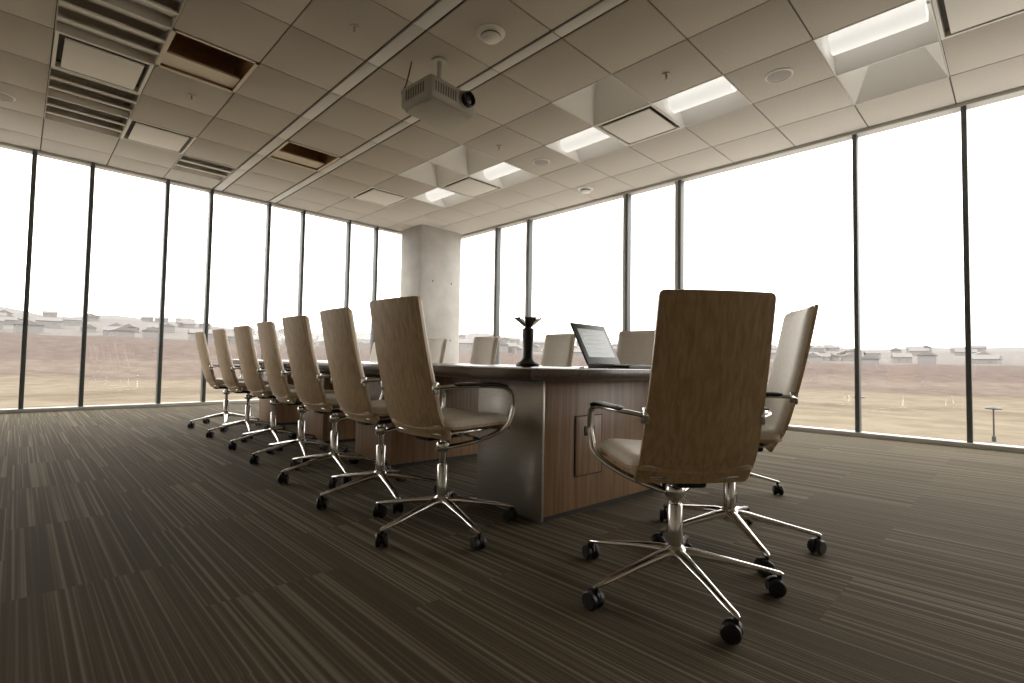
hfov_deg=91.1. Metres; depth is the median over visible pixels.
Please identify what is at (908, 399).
ground
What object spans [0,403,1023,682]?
floor
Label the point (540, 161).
ceiling speaker
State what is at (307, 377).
office chair
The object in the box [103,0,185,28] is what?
louver
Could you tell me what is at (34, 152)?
window
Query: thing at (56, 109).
louver
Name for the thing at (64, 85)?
louver
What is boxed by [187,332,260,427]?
office chair
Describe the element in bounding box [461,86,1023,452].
window
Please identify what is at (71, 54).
ceiling vent
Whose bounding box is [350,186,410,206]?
ceiling vent
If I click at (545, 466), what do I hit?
conference table
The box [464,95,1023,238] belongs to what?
wall
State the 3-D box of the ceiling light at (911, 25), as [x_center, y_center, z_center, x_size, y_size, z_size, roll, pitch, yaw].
[3.044,-2.646,4.192,0.732,0.274,0.750,3,-3,-45]
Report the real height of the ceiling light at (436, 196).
0.274 m
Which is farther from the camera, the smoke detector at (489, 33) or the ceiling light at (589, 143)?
the ceiling light at (589, 143)
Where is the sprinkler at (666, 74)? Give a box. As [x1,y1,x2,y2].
[663,72,669,81]
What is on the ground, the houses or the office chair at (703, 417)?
the houses
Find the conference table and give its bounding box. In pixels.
[232,359,660,522]
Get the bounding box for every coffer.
[398,160,467,187]
[427,144,502,175]
[552,74,651,126]
[836,41,948,104]
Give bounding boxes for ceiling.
[0,0,1023,234]
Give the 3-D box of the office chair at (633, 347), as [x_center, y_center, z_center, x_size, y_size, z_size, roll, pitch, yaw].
[0.822,0.423,3.796,0.716,1.043,0.693,-1,-3,43]
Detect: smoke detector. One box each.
[476,23,504,44]
[578,186,592,193]
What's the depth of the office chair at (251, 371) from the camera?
4.31 m
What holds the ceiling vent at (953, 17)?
in the ceiling
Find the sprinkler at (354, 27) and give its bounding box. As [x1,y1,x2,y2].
[350,24,358,34]
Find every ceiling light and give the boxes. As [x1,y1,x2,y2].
[411,188,472,207]
[469,161,538,187]
[545,126,627,162]
[652,74,751,126]
[813,0,940,75]
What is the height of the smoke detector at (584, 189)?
0.070 m
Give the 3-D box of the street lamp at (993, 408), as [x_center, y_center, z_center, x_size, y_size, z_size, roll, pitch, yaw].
[45.534,7.788,47.452,1.240,3.340,1.240,3,-3,-45]
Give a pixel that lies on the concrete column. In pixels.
(430, 256)
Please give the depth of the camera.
3.09 m
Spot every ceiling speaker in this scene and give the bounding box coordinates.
[0,91,15,101]
[533,158,549,165]
[765,68,793,82]
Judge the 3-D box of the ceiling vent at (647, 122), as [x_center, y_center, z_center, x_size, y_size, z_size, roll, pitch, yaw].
[1.461,-2.500,5.788,0.724,0.072,0.742,3,-3,-45]
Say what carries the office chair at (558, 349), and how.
on the floor
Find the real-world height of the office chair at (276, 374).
1.043 m
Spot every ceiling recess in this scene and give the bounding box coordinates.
[155,27,259,93]
[267,140,340,171]
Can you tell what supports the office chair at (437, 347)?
on the floor
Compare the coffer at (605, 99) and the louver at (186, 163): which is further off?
the louver at (186, 163)
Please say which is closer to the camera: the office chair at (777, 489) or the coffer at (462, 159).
the office chair at (777, 489)
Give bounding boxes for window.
[0,142,401,413]
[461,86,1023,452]
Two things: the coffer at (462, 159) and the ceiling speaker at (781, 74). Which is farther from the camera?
the coffer at (462, 159)
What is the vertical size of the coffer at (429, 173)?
0.434 m
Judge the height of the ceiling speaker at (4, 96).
0.014 m
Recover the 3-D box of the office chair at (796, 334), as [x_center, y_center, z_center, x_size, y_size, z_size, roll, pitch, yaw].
[0.982,0.368,2.223,0.708,1.033,0.712,0,-2,13]
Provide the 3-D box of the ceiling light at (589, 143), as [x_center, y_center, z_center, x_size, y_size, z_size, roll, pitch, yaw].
[0.936,-2.597,6.326,0.732,0.274,0.750,3,-3,-45]
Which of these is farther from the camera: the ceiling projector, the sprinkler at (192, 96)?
the sprinkler at (192, 96)
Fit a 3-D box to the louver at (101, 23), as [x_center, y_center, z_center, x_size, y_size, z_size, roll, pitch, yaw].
[-3.341,-2.704,4.213,0.700,0.174,0.750,3,-3,-45]
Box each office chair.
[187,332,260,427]
[206,329,286,438]
[228,325,317,450]
[249,321,350,465]
[278,315,390,484]
[316,307,439,512]
[369,342,377,361]
[370,296,517,550]
[428,338,446,362]
[469,336,498,363]
[540,333,575,365]
[582,289,786,644]
[616,330,654,364]
[651,304,826,576]
[662,383,783,501]
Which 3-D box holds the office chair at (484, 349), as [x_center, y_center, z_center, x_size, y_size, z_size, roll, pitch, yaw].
[-0.470,0.458,5.218,0.716,1.043,0.693,-1,-3,42]
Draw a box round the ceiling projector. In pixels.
[401,57,474,130]
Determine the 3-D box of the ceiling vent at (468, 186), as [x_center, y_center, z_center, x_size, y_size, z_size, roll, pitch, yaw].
[-0.646,-2.450,7.922,0.724,0.072,0.742,3,-3,-45]
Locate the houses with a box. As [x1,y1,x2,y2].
[0,310,1002,364]
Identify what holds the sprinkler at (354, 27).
attached to the ceiling
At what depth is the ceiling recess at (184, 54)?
4.90 m
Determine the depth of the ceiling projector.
4.45 m
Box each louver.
[44,95,128,137]
[47,55,140,117]
[55,0,171,64]
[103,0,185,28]
[171,154,236,180]
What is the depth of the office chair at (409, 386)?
2.20 m
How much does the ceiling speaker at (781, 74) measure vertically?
0.014 m
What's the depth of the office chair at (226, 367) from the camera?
4.90 m
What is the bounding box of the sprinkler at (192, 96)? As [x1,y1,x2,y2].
[188,93,195,101]
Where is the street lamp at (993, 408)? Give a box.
[984,406,1002,441]
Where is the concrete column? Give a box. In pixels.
[400,225,460,362]
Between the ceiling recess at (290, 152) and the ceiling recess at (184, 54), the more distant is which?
the ceiling recess at (290, 152)
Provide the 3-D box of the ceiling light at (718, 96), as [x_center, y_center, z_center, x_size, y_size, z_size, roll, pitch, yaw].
[1.990,-2.621,5.259,0.732,0.274,0.750,3,-3,-45]
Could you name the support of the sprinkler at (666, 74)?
attached to the ceiling
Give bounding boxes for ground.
[0,306,1023,445]
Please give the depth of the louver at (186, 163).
7.49 m
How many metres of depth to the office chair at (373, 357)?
7.27 m
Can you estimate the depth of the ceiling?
4.99 m
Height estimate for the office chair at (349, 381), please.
1.043 m
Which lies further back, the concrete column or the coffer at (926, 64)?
the concrete column
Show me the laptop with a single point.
(595, 345)
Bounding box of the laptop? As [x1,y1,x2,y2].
[570,323,650,368]
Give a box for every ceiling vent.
[51,30,153,93]
[120,118,196,153]
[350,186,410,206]
[438,176,502,198]
[594,104,683,145]
[931,0,1023,39]
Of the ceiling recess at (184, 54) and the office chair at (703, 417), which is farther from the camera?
the ceiling recess at (184, 54)
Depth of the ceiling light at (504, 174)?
7.52 m
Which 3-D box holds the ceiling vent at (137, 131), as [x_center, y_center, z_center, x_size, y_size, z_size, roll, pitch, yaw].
[-4.432,-2.580,6.295,0.672,0.072,0.742,3,-3,-45]

